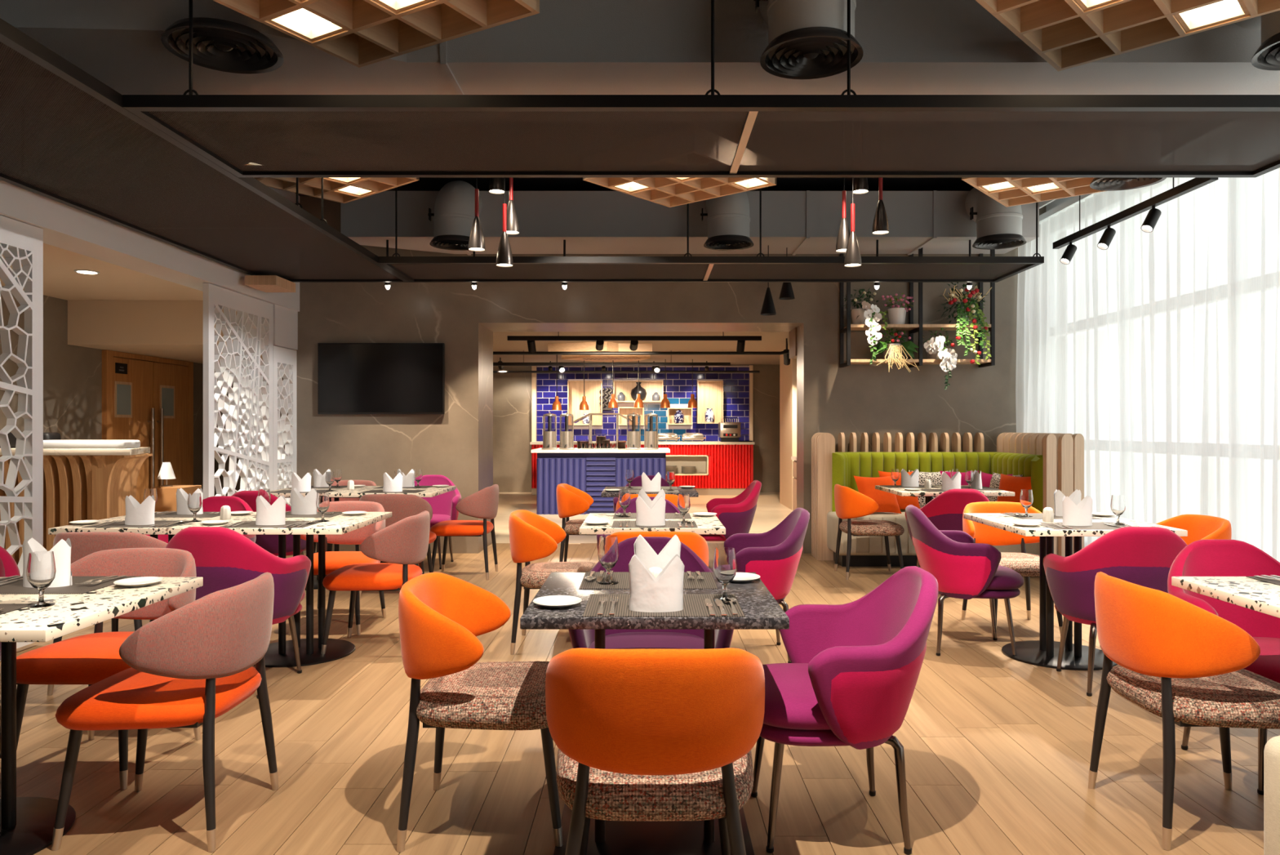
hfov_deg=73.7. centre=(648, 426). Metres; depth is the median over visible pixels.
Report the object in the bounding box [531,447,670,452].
island countertop
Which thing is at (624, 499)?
water goblet
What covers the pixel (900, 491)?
dining table
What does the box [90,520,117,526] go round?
fork
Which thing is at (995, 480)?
cushion
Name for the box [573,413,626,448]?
sneeze guard
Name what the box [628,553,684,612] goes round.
folded napkin
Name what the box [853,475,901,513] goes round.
cushion
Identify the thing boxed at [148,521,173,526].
knife
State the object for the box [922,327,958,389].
potted orchid
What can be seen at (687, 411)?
display niche
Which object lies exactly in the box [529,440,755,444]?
countertop
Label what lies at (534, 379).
trim
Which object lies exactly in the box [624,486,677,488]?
placemat
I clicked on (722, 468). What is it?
counter
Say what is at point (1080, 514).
folded napkin
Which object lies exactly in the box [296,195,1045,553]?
wall
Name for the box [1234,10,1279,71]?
spigot
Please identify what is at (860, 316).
potted orchid
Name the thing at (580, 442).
bowl
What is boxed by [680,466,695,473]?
plate stack
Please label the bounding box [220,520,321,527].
placemat
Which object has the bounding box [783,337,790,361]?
spotlight
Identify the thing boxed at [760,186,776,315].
cone pendant
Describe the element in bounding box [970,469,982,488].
folded napkin
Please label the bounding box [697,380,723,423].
display niche
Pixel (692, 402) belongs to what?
heat lamp
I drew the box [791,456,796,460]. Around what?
countertop
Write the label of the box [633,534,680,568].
folded napkin
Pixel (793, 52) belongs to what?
diffuser
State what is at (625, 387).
display niche
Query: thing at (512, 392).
wall
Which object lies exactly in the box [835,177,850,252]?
pendant lamp
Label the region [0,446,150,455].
countertop
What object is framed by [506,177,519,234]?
pendant lamp
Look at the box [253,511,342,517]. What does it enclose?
placemat
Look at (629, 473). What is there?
water goblet
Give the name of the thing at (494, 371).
track
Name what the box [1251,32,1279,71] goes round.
diffuser
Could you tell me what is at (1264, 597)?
dining table
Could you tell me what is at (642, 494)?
folded napkin
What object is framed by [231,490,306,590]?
armchair
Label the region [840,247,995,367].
wall shelf
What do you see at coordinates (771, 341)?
ceiling
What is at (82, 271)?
recessed light
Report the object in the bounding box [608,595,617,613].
fork
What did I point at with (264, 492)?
water goblet
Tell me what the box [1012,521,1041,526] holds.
bread plate
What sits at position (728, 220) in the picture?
spigot
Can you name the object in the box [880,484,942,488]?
placemat
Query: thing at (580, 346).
ceiling baffle
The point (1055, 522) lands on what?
fork
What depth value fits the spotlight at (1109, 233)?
5.96 m
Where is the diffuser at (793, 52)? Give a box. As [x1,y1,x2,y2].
[760,26,862,79]
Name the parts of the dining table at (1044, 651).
post, post, post, post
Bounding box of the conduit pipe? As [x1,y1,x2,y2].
[493,350,789,355]
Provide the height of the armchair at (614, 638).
0.793 m
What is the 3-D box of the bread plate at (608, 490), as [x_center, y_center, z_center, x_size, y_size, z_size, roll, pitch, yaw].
[-0.270,0.483,6.480,0.134,0.014,0.134,0,0,0]
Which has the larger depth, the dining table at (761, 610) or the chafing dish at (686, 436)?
the chafing dish at (686, 436)
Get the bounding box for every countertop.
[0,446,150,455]
[43,440,140,448]
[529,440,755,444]
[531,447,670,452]
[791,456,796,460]
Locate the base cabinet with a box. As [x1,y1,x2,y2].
[791,456,796,511]
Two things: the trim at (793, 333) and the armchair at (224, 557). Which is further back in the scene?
the trim at (793, 333)
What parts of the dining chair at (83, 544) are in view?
leg, backrest, leg, leg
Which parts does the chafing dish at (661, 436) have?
lid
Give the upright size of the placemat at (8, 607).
0.002 m
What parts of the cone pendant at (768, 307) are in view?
lamp shade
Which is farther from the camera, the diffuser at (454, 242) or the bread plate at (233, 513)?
the diffuser at (454, 242)
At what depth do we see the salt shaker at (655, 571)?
2.52 m
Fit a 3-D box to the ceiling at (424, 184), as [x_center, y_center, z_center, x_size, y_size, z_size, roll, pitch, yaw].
[0.225,-2.310,3.300,7.950,0.100,11.800,0,0,0]
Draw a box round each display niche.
[567,380,602,425]
[613,380,663,402]
[617,406,644,425]
[667,407,692,424]
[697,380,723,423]
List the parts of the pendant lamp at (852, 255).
stem, lamp shade, bulb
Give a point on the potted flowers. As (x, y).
(896, 315)
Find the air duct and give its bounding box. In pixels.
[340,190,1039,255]
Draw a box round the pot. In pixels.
[883,343,901,359]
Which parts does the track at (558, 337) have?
rail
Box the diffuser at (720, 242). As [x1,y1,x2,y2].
[703,235,753,250]
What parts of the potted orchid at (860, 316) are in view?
pot, trailing stem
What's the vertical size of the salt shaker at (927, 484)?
0.074 m
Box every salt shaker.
[219,505,231,519]
[346,480,354,489]
[648,566,662,577]
[924,479,931,488]
[1042,506,1053,521]
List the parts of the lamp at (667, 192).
light trim, light panel, light trim, light trim, light panel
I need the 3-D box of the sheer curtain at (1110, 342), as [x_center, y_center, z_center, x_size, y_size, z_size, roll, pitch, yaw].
[3.618,-0.330,6.945,0.111,3.100,2.790,0,0,0]
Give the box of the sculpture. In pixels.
[599,386,613,409]
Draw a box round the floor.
[0,492,1279,854]
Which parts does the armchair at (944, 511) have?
panel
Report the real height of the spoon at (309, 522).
0.008 m
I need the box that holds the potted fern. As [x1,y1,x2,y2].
[875,323,919,372]
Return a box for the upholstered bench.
[1263,735,1279,854]
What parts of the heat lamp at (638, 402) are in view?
lamp shade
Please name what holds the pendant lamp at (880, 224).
hanging from the ceiling at (424, 184)
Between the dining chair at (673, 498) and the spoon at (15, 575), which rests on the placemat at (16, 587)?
the spoon at (15, 575)
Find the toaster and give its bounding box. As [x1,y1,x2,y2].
[718,417,740,441]
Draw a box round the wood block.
[244,275,295,292]
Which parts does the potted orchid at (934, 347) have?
pot, trailing stem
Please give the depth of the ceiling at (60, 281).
7.30 m
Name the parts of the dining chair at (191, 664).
leg, leg, seat, seat frame, backrest, leg, leg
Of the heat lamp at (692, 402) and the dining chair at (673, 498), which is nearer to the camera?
the dining chair at (673, 498)
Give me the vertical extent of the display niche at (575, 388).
0.838 m
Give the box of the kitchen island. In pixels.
[531,447,670,514]
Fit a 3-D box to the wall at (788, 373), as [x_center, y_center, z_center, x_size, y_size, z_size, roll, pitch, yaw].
[2.670,0.030,13.300,1.060,2.420,1.200,0,0,0]
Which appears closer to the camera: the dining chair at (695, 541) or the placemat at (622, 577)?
the placemat at (622, 577)
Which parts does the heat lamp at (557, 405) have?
lamp shade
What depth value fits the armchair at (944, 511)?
6.17 m
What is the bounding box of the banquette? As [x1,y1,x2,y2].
[811,432,1084,566]
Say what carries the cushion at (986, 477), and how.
on the banquette
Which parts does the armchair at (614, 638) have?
seat, panel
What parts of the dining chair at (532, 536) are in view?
leg, leg, backrest, seat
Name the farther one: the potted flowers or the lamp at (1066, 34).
the potted flowers
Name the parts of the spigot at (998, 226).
damper lever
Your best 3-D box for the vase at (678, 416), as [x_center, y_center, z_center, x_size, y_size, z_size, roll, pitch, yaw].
[0.576,-0.193,16.100,0.190,0.260,0.190,0,0,0]
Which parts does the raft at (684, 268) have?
hanger rod, hanger rod, hanger rod, hanger rod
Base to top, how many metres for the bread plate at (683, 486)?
0.014 m
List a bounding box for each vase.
[582,413,588,423]
[617,391,625,400]
[630,382,646,400]
[652,391,659,400]
[674,409,684,423]
[705,408,714,422]
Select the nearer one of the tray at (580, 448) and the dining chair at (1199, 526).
the dining chair at (1199, 526)
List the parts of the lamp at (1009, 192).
light trim, light trim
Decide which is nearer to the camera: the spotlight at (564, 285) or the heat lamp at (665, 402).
the spotlight at (564, 285)
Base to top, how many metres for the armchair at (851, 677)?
0.793 m
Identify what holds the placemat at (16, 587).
on the dining table at (27, 824)
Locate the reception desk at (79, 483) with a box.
[0,446,152,564]
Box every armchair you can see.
[0,546,20,757]
[146,495,256,622]
[165,526,311,698]
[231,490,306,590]
[414,474,461,568]
[568,536,733,648]
[596,496,700,551]
[613,475,670,512]
[700,480,761,541]
[710,507,809,662]
[751,565,937,853]
[905,488,989,567]
[905,504,1024,655]
[1043,526,1187,696]
[1167,538,1279,794]
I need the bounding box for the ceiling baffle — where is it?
[547,341,652,362]
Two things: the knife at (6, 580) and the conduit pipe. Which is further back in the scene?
the conduit pipe
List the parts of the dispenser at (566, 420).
rod, lid, rod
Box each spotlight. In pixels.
[384,240,390,289]
[471,250,476,289]
[497,357,503,369]
[527,340,536,352]
[558,365,564,373]
[561,240,567,289]
[595,340,604,351]
[629,340,638,351]
[653,365,660,373]
[704,360,708,370]
[736,340,745,352]
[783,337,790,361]
[874,240,879,289]
[966,240,973,289]
[1060,242,1076,264]
[1097,225,1115,249]
[1140,205,1161,232]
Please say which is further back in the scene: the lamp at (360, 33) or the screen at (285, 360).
the screen at (285, 360)
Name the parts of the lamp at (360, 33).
light trim, light panel, light trim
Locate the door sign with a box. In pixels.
[115,362,127,373]
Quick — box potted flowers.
[881,293,914,324]
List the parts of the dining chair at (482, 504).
leg, leg, seat frame, seat, backrest, leg, leg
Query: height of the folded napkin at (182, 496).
0.145 m
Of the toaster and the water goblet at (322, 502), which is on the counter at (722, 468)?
the toaster
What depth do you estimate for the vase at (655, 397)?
16.04 m
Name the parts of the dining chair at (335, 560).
leg, seat, backrest, leg, leg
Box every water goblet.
[26,551,56,608]
[143,488,157,515]
[187,493,202,521]
[257,488,271,502]
[315,492,329,521]
[324,471,334,490]
[333,468,342,487]
[394,470,403,478]
[413,468,422,487]
[597,534,618,584]
[618,488,631,516]
[625,469,633,488]
[666,471,675,490]
[677,493,690,523]
[712,546,737,602]
[890,468,899,486]
[951,468,959,477]
[964,470,973,488]
[1019,488,1033,516]
[1110,494,1125,524]
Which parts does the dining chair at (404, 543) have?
leg, leg, seat, seat frame, backrest, leg, leg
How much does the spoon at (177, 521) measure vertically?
0.008 m
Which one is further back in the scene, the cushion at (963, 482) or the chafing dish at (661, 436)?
the chafing dish at (661, 436)
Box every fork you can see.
[74,574,117,584]
[84,574,127,584]
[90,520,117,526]
[97,520,123,526]
[225,520,246,526]
[231,520,252,526]
[597,595,607,613]
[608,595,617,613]
[686,570,694,579]
[695,570,704,579]
[1044,521,1066,528]
[1051,521,1072,528]
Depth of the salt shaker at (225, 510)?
4.50 m
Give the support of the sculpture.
attached to the tiled wall at (677, 387)
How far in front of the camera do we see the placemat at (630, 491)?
6.39 m
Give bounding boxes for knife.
[0,575,22,582]
[0,577,22,585]
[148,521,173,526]
[284,521,302,526]
[596,570,604,582]
[704,598,715,614]
[715,598,726,614]
[1103,523,1124,527]
[1260,574,1279,579]
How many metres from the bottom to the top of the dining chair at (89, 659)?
0.758 m
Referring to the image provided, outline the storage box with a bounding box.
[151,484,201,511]
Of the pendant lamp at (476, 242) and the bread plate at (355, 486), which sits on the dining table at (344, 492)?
the bread plate at (355, 486)
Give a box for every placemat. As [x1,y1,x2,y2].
[0,575,140,593]
[0,603,34,614]
[81,520,192,527]
[154,511,220,517]
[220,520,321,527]
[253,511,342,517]
[270,489,335,493]
[288,485,346,488]
[359,489,425,493]
[374,485,433,488]
[578,571,717,588]
[582,594,745,616]
[611,520,697,527]
[613,512,691,518]
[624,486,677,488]
[629,489,679,493]
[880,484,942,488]
[920,488,982,491]
[960,485,1000,489]
[1000,512,1102,519]
[1040,522,1130,528]
[1245,576,1279,585]
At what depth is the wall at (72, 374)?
8.32 m
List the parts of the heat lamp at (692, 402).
lamp shade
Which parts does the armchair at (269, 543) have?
panel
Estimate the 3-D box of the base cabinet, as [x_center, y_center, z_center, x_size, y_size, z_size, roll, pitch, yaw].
[2.085,0.805,9.965,0.590,0.870,1.470,0,0,0]
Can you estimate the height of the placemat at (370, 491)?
0.002 m
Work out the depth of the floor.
3.11 m
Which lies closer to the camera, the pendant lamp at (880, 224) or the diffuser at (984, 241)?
the pendant lamp at (880, 224)
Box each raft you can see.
[0,17,409,282]
[122,0,1279,177]
[378,186,1044,282]
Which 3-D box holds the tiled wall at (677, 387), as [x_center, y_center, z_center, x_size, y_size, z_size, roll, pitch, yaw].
[-0.105,-0.385,16.219,4.050,1.550,0.062,0,0,0]
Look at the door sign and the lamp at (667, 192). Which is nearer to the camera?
the lamp at (667, 192)
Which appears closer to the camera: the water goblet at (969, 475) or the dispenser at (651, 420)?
the water goblet at (969, 475)
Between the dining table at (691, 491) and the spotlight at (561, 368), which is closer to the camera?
the dining table at (691, 491)
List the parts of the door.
vision frame, vision pane, pull handle, pull handle, vision frame, vision pane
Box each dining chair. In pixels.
[16,547,200,789]
[47,531,168,694]
[51,572,279,852]
[288,500,386,635]
[313,480,376,553]
[320,510,430,653]
[359,493,436,598]
[396,572,563,852]
[430,484,498,580]
[508,509,596,653]
[545,647,764,854]
[556,483,596,561]
[611,531,708,566]
[615,493,678,511]
[834,484,904,579]
[961,501,1062,636]
[1088,571,1279,850]
[1155,514,1231,544]
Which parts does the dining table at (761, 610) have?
post, plate, post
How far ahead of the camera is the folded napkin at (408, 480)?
6.93 m
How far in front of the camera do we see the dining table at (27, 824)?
2.54 m
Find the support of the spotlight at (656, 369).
attached to the track at (494, 371)
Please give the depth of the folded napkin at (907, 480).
6.96 m
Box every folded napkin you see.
[22,537,72,587]
[124,494,155,524]
[176,487,203,514]
[255,494,285,524]
[290,488,317,514]
[291,471,311,491]
[312,468,331,486]
[382,471,402,491]
[397,468,414,486]
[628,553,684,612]
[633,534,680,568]
[635,495,666,525]
[638,488,665,508]
[641,471,661,491]
[900,468,919,486]
[941,471,960,490]
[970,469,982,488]
[1053,488,1081,515]
[1062,495,1093,525]
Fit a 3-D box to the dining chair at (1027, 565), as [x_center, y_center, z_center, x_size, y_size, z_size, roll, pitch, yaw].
[2.240,0.862,5.275,0.529,0.758,0.535,0,0,0]
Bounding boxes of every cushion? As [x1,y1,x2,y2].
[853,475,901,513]
[878,471,919,509]
[908,470,950,507]
[939,470,978,484]
[981,471,1013,497]
[987,471,1022,501]
[996,473,1031,506]
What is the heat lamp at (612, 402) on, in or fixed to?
hanging from the ceiling at (771, 341)
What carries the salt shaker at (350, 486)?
on the dining table at (344, 492)
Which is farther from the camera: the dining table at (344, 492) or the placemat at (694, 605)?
the dining table at (344, 492)
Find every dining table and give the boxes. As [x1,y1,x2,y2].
[0,577,203,854]
[48,511,391,666]
[270,485,456,589]
[520,572,789,854]
[579,512,725,533]
[600,486,698,497]
[875,484,1014,504]
[963,512,1187,670]
[1171,576,1279,617]
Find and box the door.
[102,349,193,503]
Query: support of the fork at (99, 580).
on the placemat at (16, 587)
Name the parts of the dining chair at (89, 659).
leg, seat, leg, leg, backrest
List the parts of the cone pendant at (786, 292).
lamp shade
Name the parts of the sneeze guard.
post, post, rail, post, post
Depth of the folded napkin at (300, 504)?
4.75 m
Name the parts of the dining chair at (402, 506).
backrest, leg, seat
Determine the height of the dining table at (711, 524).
0.750 m
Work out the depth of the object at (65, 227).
5.62 m
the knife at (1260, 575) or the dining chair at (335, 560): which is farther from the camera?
the dining chair at (335, 560)
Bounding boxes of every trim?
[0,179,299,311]
[244,303,297,349]
[531,364,752,441]
[789,327,796,358]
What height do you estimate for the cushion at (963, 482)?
0.372 m
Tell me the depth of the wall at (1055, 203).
8.17 m
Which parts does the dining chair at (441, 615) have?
leg, seat frame, leg, backrest, seat, leg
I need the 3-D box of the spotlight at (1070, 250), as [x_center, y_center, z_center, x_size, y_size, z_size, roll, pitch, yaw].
[3.209,-1.324,6.518,0.137,0.171,0.072,0,0,-23]
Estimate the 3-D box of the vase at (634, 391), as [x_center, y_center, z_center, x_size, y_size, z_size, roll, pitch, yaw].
[-0.185,-0.662,16.100,0.310,0.350,0.310,0,0,0]
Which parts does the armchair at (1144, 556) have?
leg, leg, panel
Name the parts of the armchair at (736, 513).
seat, panel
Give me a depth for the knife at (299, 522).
4.25 m
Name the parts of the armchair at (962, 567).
leg, panel, leg, seat, seat, leg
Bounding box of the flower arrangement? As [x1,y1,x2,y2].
[936,282,991,364]
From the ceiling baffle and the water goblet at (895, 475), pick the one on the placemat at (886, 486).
the water goblet at (895, 475)
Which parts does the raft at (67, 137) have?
hanger rod, hanger rod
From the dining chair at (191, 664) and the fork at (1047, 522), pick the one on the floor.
the dining chair at (191, 664)
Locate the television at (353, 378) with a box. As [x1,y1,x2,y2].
[317,342,444,413]
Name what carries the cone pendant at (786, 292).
hanging from the ceiling at (424, 184)
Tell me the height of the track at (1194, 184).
0.850 m
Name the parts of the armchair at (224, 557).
panel, leg, seat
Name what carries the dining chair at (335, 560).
on the floor
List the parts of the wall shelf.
post, arm, arm, post, post, arm, arm, post, post, arm, post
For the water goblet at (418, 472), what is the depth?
6.87 m
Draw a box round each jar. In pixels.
[595,433,605,448]
[601,438,609,448]
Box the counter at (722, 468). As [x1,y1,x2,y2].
[529,440,755,494]
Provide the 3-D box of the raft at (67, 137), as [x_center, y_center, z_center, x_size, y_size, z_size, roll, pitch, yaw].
[-2.734,-1.770,3.030,1.253,0.980,9.060,0,0,0]
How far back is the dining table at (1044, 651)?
4.55 m
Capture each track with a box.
[493,350,730,365]
[493,370,759,373]
[507,331,761,340]
[1039,192,1095,224]
[1053,177,1217,248]
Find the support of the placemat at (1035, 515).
on the dining table at (1044, 651)
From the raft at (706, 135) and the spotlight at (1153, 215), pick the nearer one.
the raft at (706, 135)
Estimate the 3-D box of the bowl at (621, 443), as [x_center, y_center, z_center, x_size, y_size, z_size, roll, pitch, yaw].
[-0.406,0.262,12.700,0.140,0.120,0.140,0,0,0]
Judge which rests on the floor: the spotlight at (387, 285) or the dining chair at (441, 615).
the dining chair at (441, 615)
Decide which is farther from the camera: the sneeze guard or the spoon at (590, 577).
the sneeze guard
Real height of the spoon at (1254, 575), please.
0.008 m
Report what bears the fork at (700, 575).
on the placemat at (622, 577)
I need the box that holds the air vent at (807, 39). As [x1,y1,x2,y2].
[753,0,862,79]
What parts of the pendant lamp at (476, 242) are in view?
lamp shade, bulb, stem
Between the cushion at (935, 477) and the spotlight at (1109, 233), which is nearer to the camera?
the spotlight at (1109, 233)
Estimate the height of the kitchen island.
0.918 m
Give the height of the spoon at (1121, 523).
0.008 m
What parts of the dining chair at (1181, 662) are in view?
leg, leg, backrest, seat frame, seat, leg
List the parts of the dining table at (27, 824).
post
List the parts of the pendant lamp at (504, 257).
stem, lamp shade, bulb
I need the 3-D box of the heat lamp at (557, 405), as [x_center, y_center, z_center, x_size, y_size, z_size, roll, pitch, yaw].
[-1.363,-0.716,12.700,0.142,0.929,0.142,0,0,0]
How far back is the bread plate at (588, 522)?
4.30 m
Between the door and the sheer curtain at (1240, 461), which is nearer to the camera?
the sheer curtain at (1240, 461)
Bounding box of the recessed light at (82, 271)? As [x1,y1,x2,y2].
[74,269,99,274]
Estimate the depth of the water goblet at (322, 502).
4.41 m
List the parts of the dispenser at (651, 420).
rod, lid, rod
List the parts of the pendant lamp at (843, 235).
lamp shade, stem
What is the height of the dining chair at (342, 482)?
0.758 m
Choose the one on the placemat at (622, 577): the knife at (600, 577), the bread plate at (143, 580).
the knife at (600, 577)
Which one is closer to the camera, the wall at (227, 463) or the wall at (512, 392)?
the wall at (227, 463)
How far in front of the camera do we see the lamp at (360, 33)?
3.49 m
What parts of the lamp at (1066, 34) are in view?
light trim, light trim, light panel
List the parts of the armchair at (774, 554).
panel, leg, leg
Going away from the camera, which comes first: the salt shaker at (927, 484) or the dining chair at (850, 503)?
the salt shaker at (927, 484)
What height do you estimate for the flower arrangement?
0.836 m
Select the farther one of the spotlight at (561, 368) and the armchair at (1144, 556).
the spotlight at (561, 368)
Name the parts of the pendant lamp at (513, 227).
stem, bulb, lamp shade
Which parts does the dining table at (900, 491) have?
post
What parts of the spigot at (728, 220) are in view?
damper lever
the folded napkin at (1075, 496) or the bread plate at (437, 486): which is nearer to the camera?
the folded napkin at (1075, 496)
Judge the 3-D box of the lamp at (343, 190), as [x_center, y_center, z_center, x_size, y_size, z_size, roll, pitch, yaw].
[-2.164,-1.945,5.586,0.922,0.630,0.922,0,0,40]
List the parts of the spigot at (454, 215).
damper lever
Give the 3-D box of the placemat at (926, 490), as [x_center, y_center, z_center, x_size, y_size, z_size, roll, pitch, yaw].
[2.320,0.489,6.560,0.420,0.002,0.290,0,0,0]
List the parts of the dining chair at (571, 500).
leg, leg, backrest, seat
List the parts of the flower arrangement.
trailing stem, pot, trailing stem, trailing stem, trailing stem, trailing stem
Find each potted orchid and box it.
[843,288,887,364]
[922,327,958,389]
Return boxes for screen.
[0,215,43,648]
[203,283,273,498]
[273,346,297,556]
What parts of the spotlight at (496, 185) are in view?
bulb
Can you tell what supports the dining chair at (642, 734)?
on the floor
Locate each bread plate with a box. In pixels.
[68,520,100,524]
[113,576,163,586]
[200,520,229,524]
[231,511,253,515]
[342,511,366,515]
[354,484,365,487]
[432,484,448,487]
[533,595,582,607]
[583,520,609,524]
[604,488,620,491]
[678,485,695,488]
[693,511,716,516]
[732,572,759,582]
[903,488,920,490]
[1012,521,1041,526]
[1092,511,1115,516]
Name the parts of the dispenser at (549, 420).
rod, lid, rod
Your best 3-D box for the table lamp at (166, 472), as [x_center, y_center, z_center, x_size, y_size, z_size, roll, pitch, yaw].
[-4.360,0.430,7.720,0.150,0.220,0.150,0,0,0]
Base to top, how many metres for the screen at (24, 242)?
2.335 m
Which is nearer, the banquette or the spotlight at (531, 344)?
the banquette
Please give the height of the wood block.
0.080 m
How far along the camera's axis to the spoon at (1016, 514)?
4.68 m
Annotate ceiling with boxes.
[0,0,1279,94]
[0,243,203,300]
[294,177,973,195]
[493,331,789,364]
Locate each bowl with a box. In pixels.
[577,439,588,448]
[617,440,626,448]
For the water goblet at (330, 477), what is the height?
0.146 m
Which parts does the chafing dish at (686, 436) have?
lid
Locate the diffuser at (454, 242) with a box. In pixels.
[429,235,469,250]
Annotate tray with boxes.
[580,443,618,449]
[580,448,618,449]
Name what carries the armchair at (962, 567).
on the floor
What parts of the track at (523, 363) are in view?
rail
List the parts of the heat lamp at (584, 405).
lamp shade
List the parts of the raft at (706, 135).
hanger rod, hanger rod, hanger rod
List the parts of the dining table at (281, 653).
post, post, post, post, post, post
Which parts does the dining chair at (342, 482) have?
leg, backrest, leg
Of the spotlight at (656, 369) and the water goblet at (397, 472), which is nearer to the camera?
the water goblet at (397, 472)
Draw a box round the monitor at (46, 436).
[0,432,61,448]
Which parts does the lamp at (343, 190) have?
light trim, light trim, light panel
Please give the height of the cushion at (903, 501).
0.371 m
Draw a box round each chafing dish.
[657,432,679,441]
[681,432,706,441]
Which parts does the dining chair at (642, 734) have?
leg, leg, seat, backrest, leg, leg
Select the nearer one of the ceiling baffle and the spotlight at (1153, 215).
the spotlight at (1153, 215)
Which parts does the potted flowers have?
pot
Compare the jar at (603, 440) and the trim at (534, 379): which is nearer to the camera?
the jar at (603, 440)
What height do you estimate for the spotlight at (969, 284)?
0.446 m
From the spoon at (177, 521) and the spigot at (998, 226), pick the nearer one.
the spoon at (177, 521)
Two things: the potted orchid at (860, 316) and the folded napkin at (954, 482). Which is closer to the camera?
the folded napkin at (954, 482)
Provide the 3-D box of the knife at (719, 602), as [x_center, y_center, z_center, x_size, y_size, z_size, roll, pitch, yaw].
[0.195,0.484,2.303,0.019,0.003,0.205,0,0,0]
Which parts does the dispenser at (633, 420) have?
rod, lid, rod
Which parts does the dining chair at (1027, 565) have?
leg, leg, backrest, seat, leg, leg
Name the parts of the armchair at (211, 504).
panel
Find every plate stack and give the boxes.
[666,465,676,473]
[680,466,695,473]
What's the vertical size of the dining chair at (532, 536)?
0.758 m
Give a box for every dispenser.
[541,412,557,448]
[558,412,574,448]
[626,412,640,448]
[644,412,658,448]
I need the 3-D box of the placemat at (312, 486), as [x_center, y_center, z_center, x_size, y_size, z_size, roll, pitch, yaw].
[-2.660,0.489,6.940,0.420,0.002,0.290,0,0,0]
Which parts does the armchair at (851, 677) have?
leg, leg, seat, seat, leg, panel, leg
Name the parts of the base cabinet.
drawer, door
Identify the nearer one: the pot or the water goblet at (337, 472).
the water goblet at (337, 472)
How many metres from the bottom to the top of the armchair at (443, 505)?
0.793 m
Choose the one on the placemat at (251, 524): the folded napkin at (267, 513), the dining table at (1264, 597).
the folded napkin at (267, 513)
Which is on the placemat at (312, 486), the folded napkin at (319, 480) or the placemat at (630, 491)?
the folded napkin at (319, 480)
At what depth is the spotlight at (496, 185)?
5.56 m
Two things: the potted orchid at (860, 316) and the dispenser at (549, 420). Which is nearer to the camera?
the potted orchid at (860, 316)
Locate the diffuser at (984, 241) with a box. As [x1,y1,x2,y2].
[972,233,1026,249]
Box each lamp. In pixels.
[156,462,175,486]
[212,0,539,67]
[254,177,419,203]
[468,177,484,251]
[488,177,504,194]
[496,177,513,266]
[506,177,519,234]
[551,355,561,409]
[579,360,588,409]
[582,177,777,207]
[608,360,617,407]
[634,360,643,407]
[660,394,670,407]
[688,359,697,407]
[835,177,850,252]
[844,177,861,266]
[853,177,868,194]
[871,177,888,234]
[961,177,1105,207]
[975,0,1279,71]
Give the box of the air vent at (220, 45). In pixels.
[160,17,283,74]
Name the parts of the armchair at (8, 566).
leg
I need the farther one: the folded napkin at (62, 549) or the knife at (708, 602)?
the folded napkin at (62, 549)
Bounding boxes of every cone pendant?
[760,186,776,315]
[778,186,795,299]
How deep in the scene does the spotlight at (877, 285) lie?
7.71 m
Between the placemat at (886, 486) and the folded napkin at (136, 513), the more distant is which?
the placemat at (886, 486)
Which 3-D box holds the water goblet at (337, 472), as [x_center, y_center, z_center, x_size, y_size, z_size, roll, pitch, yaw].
[-2.510,0.415,6.890,0.067,0.146,0.067,0,0,19]
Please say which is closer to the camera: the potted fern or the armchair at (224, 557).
the armchair at (224, 557)
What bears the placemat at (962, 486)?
on the dining table at (900, 491)
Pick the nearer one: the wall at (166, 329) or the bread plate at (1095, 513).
the bread plate at (1095, 513)
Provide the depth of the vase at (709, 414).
16.03 m
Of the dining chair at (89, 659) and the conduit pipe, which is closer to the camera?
the dining chair at (89, 659)
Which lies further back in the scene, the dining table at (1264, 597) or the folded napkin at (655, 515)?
the folded napkin at (655, 515)
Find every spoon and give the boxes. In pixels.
[0,574,19,578]
[162,520,186,526]
[297,520,315,526]
[583,570,595,580]
[722,596,737,613]
[1006,512,1022,515]
[1115,522,1133,526]
[1253,575,1279,580]
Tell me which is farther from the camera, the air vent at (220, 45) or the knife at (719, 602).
the air vent at (220, 45)
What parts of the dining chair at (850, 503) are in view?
leg, leg, backrest, seat, leg, leg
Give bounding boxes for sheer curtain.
[1015,177,1208,546]
[1200,168,1279,562]
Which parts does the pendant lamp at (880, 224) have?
stem, lamp shade, bulb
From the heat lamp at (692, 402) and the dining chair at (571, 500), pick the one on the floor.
the dining chair at (571, 500)
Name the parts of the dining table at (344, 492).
post, post, post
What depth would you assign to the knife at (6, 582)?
2.66 m
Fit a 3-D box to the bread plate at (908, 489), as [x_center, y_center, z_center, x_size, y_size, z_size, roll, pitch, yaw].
[2.030,0.483,6.560,0.134,0.014,0.134,0,0,0]
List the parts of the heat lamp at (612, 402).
lamp shade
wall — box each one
[0,285,217,499]
[67,300,296,365]
[217,371,288,495]
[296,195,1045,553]
[493,364,779,492]
[536,365,749,440]
[779,354,796,510]
[1045,195,1075,212]

